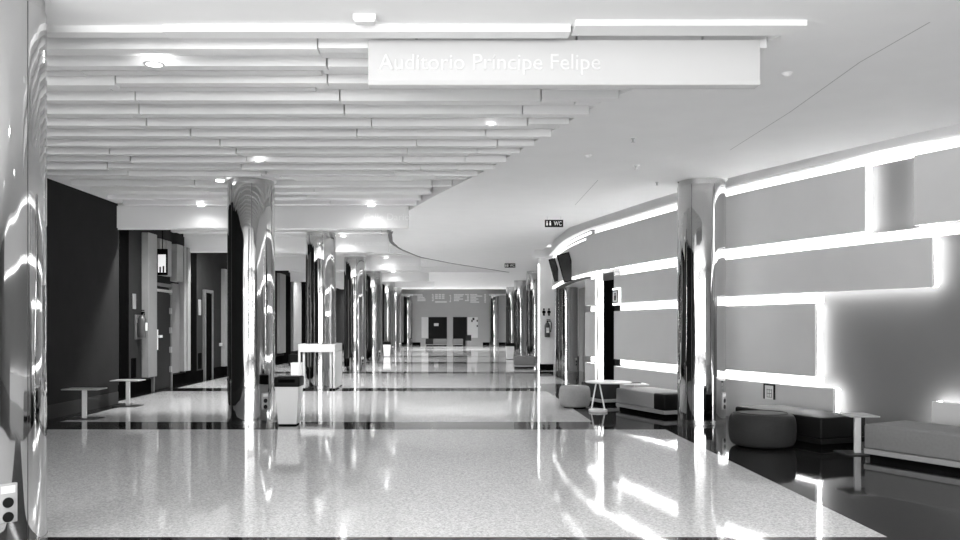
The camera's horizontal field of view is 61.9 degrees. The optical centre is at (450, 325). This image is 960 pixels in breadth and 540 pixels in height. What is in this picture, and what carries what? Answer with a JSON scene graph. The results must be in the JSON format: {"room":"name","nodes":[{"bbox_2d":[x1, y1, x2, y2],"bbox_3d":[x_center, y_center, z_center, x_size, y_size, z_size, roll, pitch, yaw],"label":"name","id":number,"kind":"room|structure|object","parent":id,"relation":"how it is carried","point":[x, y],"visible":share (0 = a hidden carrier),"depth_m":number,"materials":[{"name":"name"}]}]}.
{"room":"lobby","nodes":[
{"label":"lobby","id":0,"kind":"room"},
{"bbox_2d":[47,178,117,405],"bbox_3d":[-7.025,-0.520,9.825,0.350,4.240,13.250,0,0,0],"label":"wall","id":1,"kind":"structure","parent":0,"point":[82,230],"depth_m":14.75,"materials":[{"name":"black paint"}]},
{"bbox_2d":[47,392,117,419],"bbox_3d":[-6.844,1.480,9.825,0.012,0.240,13.250,0,0,0],"label":"baseboard","id":2,"kind":"structure","parent":1,"relation":"attached to","point":[75,406],"depth_m":14.69,"materials":[{"name":"grey"}]},
{"bbox_2d":[118,230,343,384],"bbox_3d":[-7.450,-0.520,41.225,0.300,4.240,49.550,0,0,0],"label":"wall","id":3,"kind":"structure","parent":0,"point":[209,265],"depth_m":23.32,"materials":[{"name":"black paint"}]},
{"bbox_2d":[119,230,128,396],"bbox_3d":[-7.289,-0.360,17.835,0.020,3.880,0.490,0,0,0],"label":"wall panel","id":4,"kind":"object","parent":3,"relation":"attached to","point":[123,234],"visible":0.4,"depth_m":17.78,"materials":[{"name":"black paint"}]},
{"bbox_2d":[131,358,135,377],"bbox_3d":[-7.289,0.975,18.380,0.020,0.450,0.260,0,0,0],"label":"air vent","id":5,"kind":"object","parent":3,"relation":"in","point":[133,360],"visible":1,"depth_m":18.34,"materials":[{"name":"black"}]},
{"bbox_2d":[135,315,141,338],"bbox_3d":[-7.284,0.035,18.630,0.030,0.570,0.356,0,0,0],"label":"wall box","id":6,"kind":"object","parent":3,"relation":"attached to","point":[136,316],"visible":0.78,"depth_m":18.49,"materials":[{"name":"grey paint"}]},
{"bbox_2d":[137,310,147,337],"bbox_3d":[-7.186,-0.042,18.602,0.244,0.644,0.261,0,0,0],"label":"fire extinguisher","id":7,"kind":"object","parent":3,"relation":"attached to","point":[142,321],"visible":1,"depth_m":18.49,"materials":[{"name":"grey paint"}]},
{"bbox_2d":[142,232,156,377],"bbox_3d":[-7.219,-0.485,19.152,0.160,3.430,0.565,0,0,0],"label":"wall panel","id":8,"kind":"object","parent":3,"relation":"attached to","point":[149,240],"visible":1,"depth_m":18.94,"materials":[{"name":"grey"}]},
{"bbox_2d":[157,238,164,275],"bbox_3d":[-7.239,-1.700,19.899,0.120,0.900,0.339,0,0,0],"label":"wall panel","id":9,"kind":"object","parent":3,"relation":"attached to","point":[159,241],"visible":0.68,"depth_m":19.77,"materials":[{"name":"grey"}]},
{"bbox_2d":[150,282,172,390],"bbox_3d":[-7.235,0.270,20.088,0.130,2.660,1.322,0,0,0],"label":"door","id":10,"kind":"structure","parent":3,"relation":"in","point":[164,378],"depth_m":20.24,"materials":[{"name":"black wood"}]},
{"bbox_2d":[165,240,171,276],"bbox_3d":[-7.239,-1.700,20.386,0.120,0.900,0.356,0,0,0],"label":"wall panel","id":11,"kind":"object","parent":3,"relation":"attached to","point":[168,245],"visible":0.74,"depth_m":20.40,"materials":[{"name":"grey"}]},
{"bbox_2d":[171,283,179,372],"bbox_3d":[-7.274,0.075,21.106,0.050,2.350,0.572,0,0,0],"label":"wall panel","id":12,"kind":"object","parent":3,"relation":"attached to","point":[176,287],"visible":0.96,"depth_m":21.13,"materials":[{"name":"grey paint"}]},
{"bbox_2d":[170,244,182,281],"bbox_3d":[-7.209,-1.635,21.029,0.180,0.970,0.492,0,0,0],"label":"wall panel","id":13,"kind":"object","parent":3,"relation":"attached to","point":[177,250],"visible":0.9,"depth_m":20.82,"materials":[{"name":"grey"}]},
{"bbox_2d":[179,246,186,370],"bbox_3d":[-7.224,-0.445,21.530,0.150,3.350,0.198,0,0,0],"label":"wall panel","id":14,"kind":"object","parent":3,"relation":"attached to","point":[183,285],"visible":0.78,"depth_m":21.43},
{"bbox_2d":[187,247,190,370],"bbox_3d":[-7.224,-0.445,21.841,0.150,3.350,0.261,0,0,0],"label":"wall panel","id":15,"kind":"object","parent":3,"relation":"attached to","point":[188,249],"visible":0.52,"depth_m":21.79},
{"bbox_2d":[186,253,196,382],"bbox_3d":[-7.289,-0.260,22.470,0.020,3.680,0.864,0,0,0],"label":"wall panel","id":16,"kind":"object","parent":3,"relation":"attached to","point":[191,374],"visible":0.52,"depth_m":22.61,"materials":[{"name":"black"}]},
{"bbox_2d":[203,289,213,379],"bbox_3d":[-7.260,0.270,23.916,0.080,2.660,0.814,0,0,0],"label":"door","id":17,"kind":"structure","parent":3,"relation":"in","point":[208,299],"depth_m":23.91,"materials":[{"name":"black"}]},
{"bbox_2d":[221,269,226,365],"bbox_3d":[-7.239,-0.250,25.702,0.120,3.100,0.622,0,0,0],"label":"wall panel","id":18,"kind":"object","parent":3,"relation":"attached to","point":[223,271],"visible":0.7,"depth_m":25.39,"materials":[{"name":"grey"}]},
{"bbox_2d":[118,345,343,398],"bbox_3d":[-7.290,1.450,41.250,0.020,0.300,49.500,0,0,0],"label":"baseboard","id":19,"kind":"structure","parent":3,"relation":"attached to","point":[139,387],"depth_m":21.38,"materials":[{"name":"black"}]},
{"bbox_2d":[277,273,285,352],"bbox_3d":[-7.239,-0.515,34.163,0.120,3.370,1.199,0,0,0],"label":"wall panel","id":20,"kind":"object","parent":3,"relation":"attached to","point":[281,278],"visible":1,"depth_m":33.88,"materials":[{"name":"grey"}]},
{"bbox_2d":[284,276,289,361],"bbox_3d":[-7.289,-0.310,35.622,0.020,3.780,1.303,0,0,0],"label":"wall panel","id":21,"kind":"object","parent":3,"relation":"attached to","point":[286,354],"visible":0.58,"depth_m":35.61,"materials":[{"name":"black"}]},
{"bbox_2d":[291,282,300,350],"bbox_3d":[-7.239,-0.515,37.461,0.120,3.370,1.921,0,0,0],"label":"wall panel","id":22,"kind":"object","parent":3,"relation":"attached to","point":[295,286],"visible":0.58,"depth_m":36.93,"materials":[{"name":"white"}]},
{"bbox_2d":[301,282,305,353],"bbox_3d":[-7.289,-0.310,39.476,0.020,3.780,1.600,0,0,0],"label":"wall panel","id":23,"kind":"object","parent":3,"relation":"attached to","point":[303,284],"visible":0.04,"depth_m":39.48,"materials":[{"name":"black"}]},
{"bbox_2d":[364,213,408,219],"bbox_3d":[-1.320,-2.228,16.396,0.940,0.140,0.008,0,0,0],"label":"lettering","id":24,"kind":"object","parent":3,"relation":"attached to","point":[367,213],"visible":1,"depth_m":16.39,"materials":[{"name":"white plastic"}]},
{"bbox_2d":[402,289,505,344],"bbox_3d":[0.700,-0.750,65.750,16.600,4.700,0.300,0,0,0],"label":"wall","id":25,"kind":"structure","parent":0,"point":[427,308],"depth_m":65.60,"materials":[{"name":"grey paint"}]},
{"bbox_2d":[421,317,427,337],"bbox_3d":[-2.144,0.164,65.570,0.549,1.722,0.059,0,0,0],"label":"poster","id":26,"kind":"object","parent":25,"relation":"attached to","point":[424,320],"visible":1,"depth_m":65.53,"materials":[{"name":"white paper"}]},
{"bbox_2d":[428,317,446,338],"bbox_3d":[-1.087,0.451,65.570,1.517,2.296,0.059,0,0,0],"label":"door","id":27,"kind":"structure","parent":25,"relation":"in","point":[440,331],"depth_m":65.53,"materials":[{"name":"black"}]},
{"bbox_2d":[453,317,466,344],"bbox_3d":[0.738,0.451,65.570,1.148,2.296,0.059,0,0,0],"label":"door","id":28,"kind":"structure","parent":25,"relation":"in","point":[459,323],"depth_m":65.53,"materials":[{"name":"black wood"}]},
{"bbox_2d":[468,317,477,337],"bbox_3d":[1.778,0.164,65.555,0.840,1.700,0.070,0,0,0],"label":"poster","id":29,"kind":"object","parent":25,"relation":"attached to","point":[472,321],"visible":0.97,"depth_m":65.53,"materials":[{"name":"white paper"}]},
{"bbox_2d":[470,294,481,302],"bbox_3d":[2.075,-2.228,65.584,0.984,0.711,0.030,0,0,0],"label":"lettering","id":30,"kind":"object","parent":25,"relation":"attached to","point":[472,299],"depth_m":65.57,"materials":[{"name":"white"}]},
{"bbox_2d":[46,0,959,288],"bbox_3d":[3.599,-2.570,21.904,22.398,0.340,62.192,0,0,0],"label":"ceiling","id":31,"kind":"structure","parent":0,"point":[490,219],"depth_m":8.73,"materials":[{"name":"white paint"}]},
{"bbox_2d":[143,60,164,67],"bbox_3d":[-2.655,-2.339,7.151,0.190,0.022,0.190,0,0,0],"label":"recessed light","id":32,"kind":"object","parent":31,"relation":"in","point":[148,63],"visible":1,"depth_m":7.13,"materials":[{"name":"white glass"}]},
{"bbox_2d":[157,230,167,274],"bbox_3d":[-7.068,-1.938,19.595,0.240,1.404,0.090,0,0,0],"label":"display","id":33,"kind":"object","parent":31,"relation":"hanging from","point":[162,254],"visible":0.94,"depth_m":19.56,"materials":[{"name":"black"}]},
{"bbox_2d":[117,206,408,229],"bbox_3d":[-4.140,-2.225,16.560,6.520,0.450,0.320,0,0,0],"label":"beam","id":34,"kind":"structure","parent":31,"relation":"attached to","point":[128,217],"depth_m":16.40,"materials":[{"name":"white paint"}]},
{"bbox_2d":[184,237,388,252],"bbox_3d":[-4.560,-2.235,22.060,5.680,0.430,0.320,0,0,0],"label":"beam","id":35,"kind":"structure","parent":31,"relation":"attached to","point":[196,244],"depth_m":21.90,"materials":[{"name":"white paint"}]},
{"bbox_2d":[275,257,420,270],"bbox_3d":[-4.250,-2.225,28.960,6.300,0.450,0.320,0,0,0],"label":"beam","id":36,"kind":"structure","parent":31,"relation":"attached to","point":[281,263],"depth_m":28.80,"materials":[{"name":"white paint"}]},
{"bbox_2d":[290,273,428,281],"bbox_3d":[-4.200,-2.225,36.460,6.400,0.450,0.320,0,0,0],"label":"beam","id":37,"kind":"structure","parent":31,"relation":"attached to","point":[294,277],"depth_m":36.30,"materials":[{"name":"white paint"}]},
{"bbox_2d":[353,13,376,24],"bbox_3d":[-0.666,-2.369,6.194,0.180,0.062,0.100,0,0,0],"label":"emergency light","id":38,"kind":"object","parent":31,"relation":"attached to","point":[358,18],"visible":1,"depth_m":6.15,"materials":[{"name":"white paint"}]},
{"bbox_2d":[355,20,374,24],"bbox_3d":[-0.666,-2.344,6.194,0.150,0.012,0.070,0,0,0],"label":"diffuser","id":39,"kind":"object","parent":38,"relation":"attached to","point":[358,22],"depth_m":6.17,"materials":[{"name":"white plastic"}]},
{"bbox_2d":[336,281,434,287],"bbox_3d":[-4.150,-2.265,43.660,6.500,0.370,0.320,0,0,0],"label":"beam","id":40,"kind":"structure","parent":31,"relation":"attached to","point":[431,284],"depth_m":43.50,"materials":[{"name":"white paint"}]},
{"bbox_2d":[47,20,806,269],"bbox_3d":[-2.482,-2.495,20.899,10.564,0.330,29.627,0,0,0],"label":"ceiling slats","id":41,"kind":"object","parent":31,"relation":"attached to","point":[298,99],"depth_m":8.88,"materials":[{"name":"white"}]},
{"bbox_2d":[388,231,504,271],"bbox_3d":[-0.190,-2.394,28.386,1.583,0.012,16.162,0,0,15],"label":"trim","id":42,"kind":"structure","parent":31,"relation":"attached to","point":[390,232],"depth_m":25.81,"materials":[{"name":"grey paint"}]},
{"bbox_2d":[545,220,562,226],"bbox_3d":[2.266,-2.282,17.598,0.400,0.236,0.044,0,0,0],"label":"hanging sign","id":43,"kind":"object","parent":31,"relation":"hanging from","point":[548,223],"visible":1,"depth_m":17.58,"materials":[{"name":"black plastic"}]},
{"bbox_2d":[368,37,759,88],"bbox_3d":[0.940,-2.210,6.705,3.260,0.420,0.130,0,0,0],"label":"hanging sign","id":44,"kind":"object","parent":31,"relation":"hanging from","point":[392,64],"visible":0.99,"depth_m":6.65,"materials":[{"name":"grey paint"}]},
{"bbox_2d":[730,22,929,149],"bbox_3d":[3.770,-2.399,8.633,0.102,0.001,4.614,0,0,0],"label":"trim","id":45,"kind":"structure","parent":31,"relation":"attached to","point":[929,22],"depth_m":7.75,"materials":[{"name":"grey paint"}]},
{"bbox_2d":[47,345,959,539],"bbox_3d":[4.700,1.600,29.500,24.600,0.001,77.000,0,0,0],"label":"floor","id":46,"kind":"structure","parent":0,"point":[448,442],"depth_m":8.77,"materials":[{"name":"tile"}]},
{"bbox_2d":[0,0,51,539],"bbox_3d":[-3.360,-0.460,5.800,0.830,4.120,0.830,0,0,0],"label":"column","id":47,"kind":"structure","parent":46,"relation":"on","point":[23,23],"depth_m":5.64,"materials":[{"name":"silver metal"}]},
{"bbox_2d":[1,485,14,493],"bbox_3d":[-3.063,1.135,5.532,0.006,0.050,0.090,0,0,42],"label":"label","id":48,"kind":"object","parent":47,"relation":"attached to","point":[5,489],"depth_m":5.53,"materials":[{"name":"white paper"}]},
{"bbox_2d":[2,512,13,521],"bbox_3d":[-3.062,1.325,5.532,0.008,0.072,0.072,0,0,42],"label":"socket","id":49,"kind":"object","parent":47,"relation":"attached to","point":[6,516],"depth_m":5.53,"materials":[{"name":"black plastic"}]},
{"bbox_2d":[2,497,13,507],"bbox_3d":[-3.062,1.225,5.532,0.008,0.072,0.072,0,0,42],"label":"socket","id":50,"kind":"object","parent":47,"relation":"attached to","point":[7,502],"depth_m":5.53,"materials":[{"name":"black plastic"}]},
{"bbox_2d":[61,387,106,419],"bbox_3d":[-6.300,1.340,13.750,0.620,0.520,0.400,0,0,0],"label":"side table","id":51,"kind":"object","parent":46,"relation":"on","point":[84,389],"visible":1,"depth_m":13.73,"materials":[{"name":"grey plastic"}]},
{"bbox_2d":[110,379,145,406],"bbox_3d":[-6.420,1.340,15.900,0.560,0.520,0.400,0,0,0],"label":"side table","id":52,"kind":"object","parent":46,"relation":"on","point":[127,404],"visible":1,"depth_m":15.88,"materials":[{"name":"grey plastic"}]},
{"bbox_2d":[225,175,276,424],"bbox_3d":[-3.320,-0.460,13.300,0.830,4.120,0.830,0,0,0],"label":"column","id":53,"kind":"structure","parent":46,"relation":"on","point":[250,200],"depth_m":12.97,"materials":[{"name":"silver metal"}]},
{"bbox_2d":[274,375,303,424],"bbox_3d":[-2.620,1.210,12.948,0.410,0.780,0.413,0,0,0],"label":"waste bin","id":54,"kind":"object","parent":46,"relation":"on","point":[288,388],"visible":1,"depth_m":12.78,"materials":[{"name":"white paint"}]},
{"bbox_2d":[290,362,302,374],"bbox_3d":[-5.010,1.405,26.059,0.360,0.390,0.420,0,0,0],"label":"storage box","id":55,"kind":"object","parent":46,"relation":"on","point":[294,365],"visible":0.73,"depth_m":25.86,"materials":[{"name":"white paint"}]},
{"bbox_2d":[288,354,305,366],"bbox_3d":[-5.600,1.350,30.800,1.200,0.500,0.600,0,0,0],"label":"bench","id":56,"kind":"object","parent":46,"relation":"on","point":[292,357],"visible":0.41,"depth_m":30.50,"materials":[{"name":"black"}]},
{"bbox_2d":[298,343,341,389],"bbox_3d":[-3.335,1.030,20.500,0.910,1.140,1.300,0,0,0],"label":"stand","id":57,"kind":"object","parent":46,"relation":"on","point":[336,348],"visible":0.87,"depth_m":19.91,"materials":[{"name":"grey paint"}]},
{"bbox_2d":[305,230,336,388],"bbox_3d":[-3.360,-0.460,20.660,0.830,4.120,0.830,0,0,0],"label":"column","id":58,"kind":"structure","parent":46,"relation":"on","point":[320,244],"depth_m":20.32,"materials":[{"name":"silver metal"}]},
{"bbox_2d":[343,253,366,371],"bbox_3d":[-3.360,-0.460,28.000,0.830,4.120,0.830,0,0,0],"label":"column","id":59,"kind":"structure","parent":46,"relation":"on","point":[354,264],"depth_m":27.66,"materials":[{"name":"silver metal"}]},
{"bbox_2d":[366,271,382,361],"bbox_3d":[-3.430,-0.460,35.400,0.830,4.120,0.830,0,0,0],"label":"column","id":60,"kind":"structure","parent":46,"relation":"on","point":[373,278],"depth_m":35.06,"materials":[{"name":"silver metal"}]},
{"bbox_2d":[383,341,390,356],"bbox_3d":[-3.280,1.210,40.998,0.410,0.780,0.413,0,0,0],"label":"waste bin","id":61,"kind":"object","parent":46,"relation":"on","point":[386,344],"visible":1,"depth_m":40.83,"materials":[{"name":"white paint"}]},
{"bbox_2d":[382,282,394,355],"bbox_3d":[-3.390,-0.460,42.700,0.830,4.120,0.830,0,0,0],"label":"column","id":62,"kind":"structure","parent":46,"relation":"on","point":[388,288],"depth_m":42.36,"materials":[{"name":"silver metal"}]},
{"bbox_2d":[395,288,401,350],"bbox_3d":[-3.470,-0.460,50.100,0.830,4.120,0.830,0,0,0],"label":"column","id":63,"kind":"structure","parent":46,"relation":"on","point":[398,291],"depth_m":49.77,"materials":[{"name":"silver metal"}]},
{"bbox_2d":[403,294,412,344],"bbox_3d":[-3.490,-0.460,64.600,0.830,4.120,0.830,0,0,0],"label":"column","id":64,"kind":"structure","parent":46,"relation":"on","point":[407,298],"depth_m":64.27,"materials":[{"name":"silver metal"}]},
{"bbox_2d":[433,339,446,345],"bbox_3d":[-0.854,1.325,63.350,1.079,0.550,0.700,0,0,0],"label":"bench","id":65,"kind":"object","parent":46,"relation":"on","point":[436,342],"visible":1,"depth_m":62.99,"materials":[{"name":"black"}]},
{"bbox_2d":[452,339,462,345],"bbox_3d":[0.532,1.325,63.350,0.827,0.550,0.700,0,0,0],"label":"bench","id":66,"kind":"object","parent":46,"relation":"on","point":[455,342],"visible":1,"depth_m":62.99,"materials":[{"name":"black"}]},
{"bbox_2d":[489,294,498,344],"bbox_3d":[3.490,-0.460,64.600,0.830,4.120,0.830,0,0,0],"label":"column","id":67,"kind":"structure","parent":46,"relation":"on","point":[494,298],"depth_m":64.27,"materials":[{"name":"silver metal"}]},
{"bbox_2d":[505,343,513,358],"bbox_3d":[2.780,1.210,37.798,0.410,0.780,0.413,0,0,0],"label":"waste bin","id":68,"kind":"object","parent":46,"relation":"on","point":[509,346],"visible":1,"depth_m":37.62,"materials":[{"name":"white paint"}]},
{"bbox_2d":[506,287,513,342],"bbox_3d":[3.820,-0.460,50.100,0.830,4.120,0.830,0,0,0],"label":"column","id":69,"kind":"structure","parent":46,"relation":"on","point":[509,290],"depth_m":49.75,"materials":[{"name":"silver metal"}]},
{"bbox_2d":[513,280,525,355],"bbox_3d":[3.740,-0.460,42.700,0.830,4.120,0.830,0,0,0],"label":"column","id":70,"kind":"structure","parent":46,"relation":"on","point":[519,285],"depth_m":42.35,"materials":[{"name":"silver metal"}]},
{"bbox_2d":[514,356,535,368],"bbox_3d":[2.750,1.375,29.950,0.780,0.450,0.500,0,0,0],"label":"bench","id":71,"kind":"object","parent":46,"relation":"on","point":[520,362],"visible":1,"depth_m":29.70,"materials":[{"name":"black fabric"}]},
{"bbox_2d":[514,356,534,364],"bbox_3d":[2.750,1.312,29.950,0.780,0.325,0.500,0,0,0],"label":"cushion","id":72,"kind":"object","parent":71,"relation":"on","point":[518,360],"depth_m":29.70,"materials":[{"name":"grey fabric"}]},
{"bbox_2d":[526,271,537,361],"bbox_3d":[3.720,-0.460,35.400,0.830,4.120,0.830,0,0,0],"label":"column","id":73,"kind":"structure","parent":46,"relation":"on","point":[531,276],"depth_m":35.04,"materials":[{"name":"silver metal"}]},
{"bbox_2d":[554,254,577,372],"bbox_3d":[3.950,-0.460,27.400,0.830,4.120,0.830,0,0,0],"label":"column","id":74,"kind":"structure","parent":46,"relation":"on","point":[566,298],"depth_m":27.07,"materials":[{"name":"silver metal"}]},
{"bbox_2d":[559,385,590,407],"bbox_3d":[2.420,1.386,15.650,0.610,0.428,0.610,0,0,0],"label":"pouf","id":75,"kind":"object","parent":46,"relation":"on","point":[570,396],"visible":1,"depth_m":15.40,"materials":[{"name":"fabric"}]},
{"bbox_2d":[581,381,619,404],"bbox_3d":[3.064,1.385,16.419,0.450,0.430,0.841,0,0,-18],"label":"bench","id":76,"kind":"object","parent":46,"relation":"on","point":[608,390],"visible":0.55,"depth_m":16.04,"materials":[{"name":"black"}]},
{"bbox_2d":[585,380,631,411],"bbox_3d":[2.955,1.325,15.034,0.860,0.550,0.860,0,0,0],"label":"side table","id":77,"kind":"object","parent":46,"relation":"on","point":[595,382],"visible":1,"depth_m":14.88,"materials":[{"name":"white paint"}]},
{"bbox_2d":[616,387,676,417],"bbox_3d":[3.785,1.395,14.665,0.800,0.410,1.547,0,0,-20],"label":"bench","id":78,"kind":"object","parent":46,"relation":"on","point":[660,402],"visible":0.63,"depth_m":14.36,"materials":[{"name":"black leather"}]},
{"bbox_2d":[654,392,676,410],"bbox_3d":[3.997,1.333,14.094,0.800,0.285,0.330,0,0,-20],"label":"cushion","id":79,"kind":"object","parent":78,"relation":"on","point":[663,401],"depth_m":13.88,"materials":[{"name":"leather"}]},
{"bbox_2d":[675,176,727,424],"bbox_3d":[4.160,-0.460,13.300,0.830,4.120,0.830,0,0,0],"label":"column","id":80,"kind":"structure","parent":46,"relation":"on","point":[701,201],"depth_m":12.97,"materials":[{"name":"silver metal"}]},
{"bbox_2d":[728,410,796,448],"bbox_3d":[4.130,1.376,10.620,0.850,0.448,0.850,0,0,0],"label":"pouf","id":81,"kind":"object","parent":46,"relation":"on","point":[755,429],"visible":1,"depth_m":10.29,"materials":[{"name":"grey fabric"}]},
{"bbox_2d":[735,405,864,448],"bbox_3d":[4.854,1.397,11.229,0.780,0.405,1.627,0,0,-21],"label":"bench","id":82,"kind":"object","parent":46,"relation":"on","point":[821,429],"visible":0.52,"depth_m":10.51,"materials":[{"name":"black leather"}]},
{"bbox_2d":[833,413,879,455],"bbox_3d":[5.080,1.355,10.000,0.420,0.490,0.400,0,0,0],"label":"side table","id":83,"kind":"object","parent":46,"relation":"on","point":[857,451],"visible":0.86,"depth_m":9.98,"materials":[{"name":"grey plastic"}]},
{"bbox_2d":[864,420,959,472],"bbox_3d":[5.958,1.390,8.598,0.800,0.420,2.742,0,0,-28],"label":"bench","id":84,"kind":"object","parent":46,"relation":"on","point":[921,444],"visible":1,"depth_m":9.13,"materials":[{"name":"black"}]},
{"bbox_2d":[538,258,578,369],"bbox_3d":[6.080,-0.600,28.750,5.840,4.400,0.300,0,0,0],"label":"wall","id":85,"kind":"structure","parent":0,"point":[546,293],"depth_m":28.60,"materials":[{"name":"white paint"}]},
{"bbox_2d":[538,264,538,369],"bbox_3d":[3.132,-0.310,28.600,0.045,3.780,0.040,0,0,0],"label":"light bar","id":86,"kind":"object","parent":85,"relation":"attached to","point":[538,264],"visible":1,"depth_m":28.58,"materials":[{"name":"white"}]},
{"bbox_2d":[539,364,552,369],"bbox_3d":[3.410,1.490,28.585,0.500,0.220,0.030,0,0,0],"label":"baseboard","id":87,"kind":"structure","parent":85,"relation":"attached to","point":[541,366],"depth_m":28.57,"materials":[{"name":"black"}]},
{"bbox_2d":[545,319,551,336],"bbox_3d":[3.463,0.098,28.496,0.261,0.644,0.244,0,0,0],"label":"fire extinguisher","id":88,"kind":"object","parent":85,"relation":"attached to","point":[547,325],"visible":1,"depth_m":28.41,"materials":[{"name":"grey paint"}]},
{"bbox_2d":[555,230,595,288],"bbox_3d":[3.613,-2.050,24.102,0.406,1.580,7.586,0,0,0],"label":"wall","id":89,"kind":"structure","parent":0,"point":[592,231],"depth_m":22.10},
{"bbox_2d":[552,232,591,288],"bbox_3d":[3.455,-1.825,24.050,0.250,1.110,7.499,0,0,0],"label":"wall panel","id":90,"kind":"object","parent":89,"relation":"attached to","point":[577,251],"visible":0.74,"depth_m":21.59,"materials":[{"name":"white"}]},
{"bbox_2d":[549,258,557,281],"bbox_3d":[3.289,-1.760,25.348,0.399,0.766,0.159,0,0,8],"label":"wall screen","id":91,"kind":"object","parent":90,"relation":"attached to","point":[553,265],"visible":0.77,"depth_m":25.27,"materials":[{"name":"black plastic"}]},
{"bbox_2d":[557,252,572,282],"bbox_3d":[3.226,-1.620,22.338,0.550,0.861,0.159,0,0,8],"label":"wall screen","id":92,"kind":"object","parent":90,"relation":"attached to","point":[564,260],"visible":0.84,"depth_m":22.26,"materials":[{"name":"black plastic"}]},
{"bbox_2d":[579,287,595,371],"bbox_3d":[4.630,0.150,24.885,0.140,2.900,7.370,0,0,0],"label":"wall","id":93,"kind":"structure","parent":0,"point":[583,309],"depth_m":27.74,"materials":[{"name":"grey paint"}]},
{"bbox_2d":[566,278,590,288],"bbox_3d":[4.675,-1.350,24.550,1.850,0.100,8.100,0,0,0],"label":"trim","id":94,"kind":"structure","parent":93,"relation":"attached to","point":[580,284],"depth_m":25.36,"materials":[{"name":"white paint"}]},
{"bbox_2d":[596,139,959,423],"bbox_3d":[9.160,-0.620,5.544,1.138,4.440,31.495,0,0,-22],"label":"wall","id":95,"kind":"structure","parent":0,"point":[890,354],"depth_m":11.24,"materials":[{"name":"white paint"}]},
{"bbox_2d":[585,312,597,356],"bbox_3d":[3.585,0.223,20.260,0.160,1.115,0.844,0,0,-7],"label":"wall panel","id":96,"kind":"object","parent":95,"relation":"attached to","point":[590,317],"visible":0.94,"depth_m":20.09,"materials":[{"name":"white"}]},
{"bbox_2d":[585,279,597,305],"bbox_3d":[3.585,-0.838,20.260,0.160,0.655,0.844,0,0,-7],"label":"wall panel","id":97,"kind":"object","parent":95,"relation":"attached to","point":[591,284],"visible":0.94,"depth_m":20.09,"materials":[{"name":"white paint"}]},
{"bbox_2d":[585,362,597,380],"bbox_3d":[3.585,1.272,20.260,0.160,0.655,0.844,0,0,-7],"label":"wall panel","id":98,"kind":"object","parent":95,"relation":"attached to","point":[590,368],"visible":0.77,"depth_m":20.17,"materials":[{"name":"white"}]},
{"bbox_2d":[598,274,603,379],"bbox_3d":[3.730,0.170,19.640,0.139,2.860,0.236,0,0,-12],"label":"light bar","id":99,"kind":"object","parent":95,"relation":"attached to","point":[600,276],"visible":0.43,"depth_m":19.61,"materials":[{"name":"white plastic"}]},
{"bbox_2d":[603,272,619,280],"bbox_3d":[3.833,-1.170,19.106,0.169,0.180,0.635,0,0,-13],"label":"trim","id":100,"kind":"structure","parent":95,"relation":"attached to","point":[606,276],"depth_m":19.02,"materials":[{"name":"grey paint"}]},
{"bbox_2d":[604,280,619,379],"bbox_3d":[3.843,0.260,19.108,0.149,2.680,0.635,0,0,-13],"label":"door","id":101,"kind":"structure","parent":95,"relation":"in","point":[610,362],"depth_m":19.06,"materials":[{"name":"black"}]},
{"bbox_2d":[614,304,821,375],"bbox_3d":[4.681,0.223,15.491,0.335,1.115,6.685,0,0,-15],"label":"wall panel","id":102,"kind":"object","parent":95,"relation":"attached to","point":[779,339],"visible":0.76,"depth_m":13.57,"materials":[{"name":"white"}]},
{"bbox_2d":[614,366,839,415],"bbox_3d":[4.733,1.272,15.331,0.360,0.655,7.020,0,0,-16],"label":"wall panel","id":103,"kind":"object","parent":95,"relation":"attached to","point":[738,392],"visible":0.58,"depth_m":13.53,"materials":[{"name":"white"}]},
{"bbox_2d":[763,383,774,399],"bbox_3d":[5.227,1.085,13.138,0.020,0.250,0.250,0,0,-21],"label":"electrical outlet","id":104,"kind":"object","parent":103,"relation":"attached to","point":[768,389],"visible":1,"depth_m":13.13,"materials":[{"name":"white plastic"}]},
{"bbox_2d":[586,166,872,272],"bbox_3d":[4.617,-1.815,15.987,0.461,0.940,9.452,0,0,-15],"label":"wall panel","id":105,"kind":"object","parent":95,"relation":"attached to","point":[840,202],"visible":0.8,"depth_m":13.18,"materials":[{"name":"white paint"}]},
{"bbox_2d":[549,124,959,255],"bbox_3d":[8.164,-2.635,9.073,3.144,0.410,38.698,0,0,-18],"label":"trim","id":106,"kind":"structure","parent":95,"relation":"attached to","point":[953,128],"depth_m":12.79,"materials":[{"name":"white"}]},
{"bbox_2d":[591,139,959,384],"bbox_3d":[7.587,-0.748,9.177,1.133,3.335,24.319,0,0,-22],"label":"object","id":107,"kind":"structure","parent":95,"relation":"attached to","point":[937,230],"depth_m":12.88,"materials":[{"name":"white"}]},
{"bbox_2d":[614,237,938,302],"bbox_3d":[4.992,-0.838,14.602,0.470,0.655,8.563,0,0,-17],"label":"wall panel","id":108,"kind":"object","parent":95,"relation":"attached to","point":[910,263],"visible":0.8,"depth_m":12.21,"materials":[{"name":"white paint"}]},
{"bbox_2d":[612,288,620,304],"bbox_3d":[3.823,-0.670,18.548,0.051,0.400,0.420,0,0,-12],"label":"restroom sign","id":109,"kind":"object","parent":108,"relation":"attached to","point":[616,292],"visible":1,"depth_m":18.47,"materials":[{"name":"white plastic"}]},
{"bbox_2d":[914,147,959,225],"bbox_3d":[9.555,-1.815,4.492,0.533,0.940,14.181,0,0,-26],"label":"wall panel","id":110,"kind":"object","parent":95,"relation":"attached to","point":[936,173],"visible":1,"depth_m":10.47,"materials":[{"name":"white paint"}]},
{"bbox_2d":[932,401,959,425],"bbox_3d":[8.699,1.300,6.321,0.277,0.600,9.661,0,0,-28],"label":"wall panel","id":111,"kind":"object","parent":95,"relation":"attached to","point":[946,413],"visible":0.59,"depth_m":10.37,"materials":[{"name":"white"}]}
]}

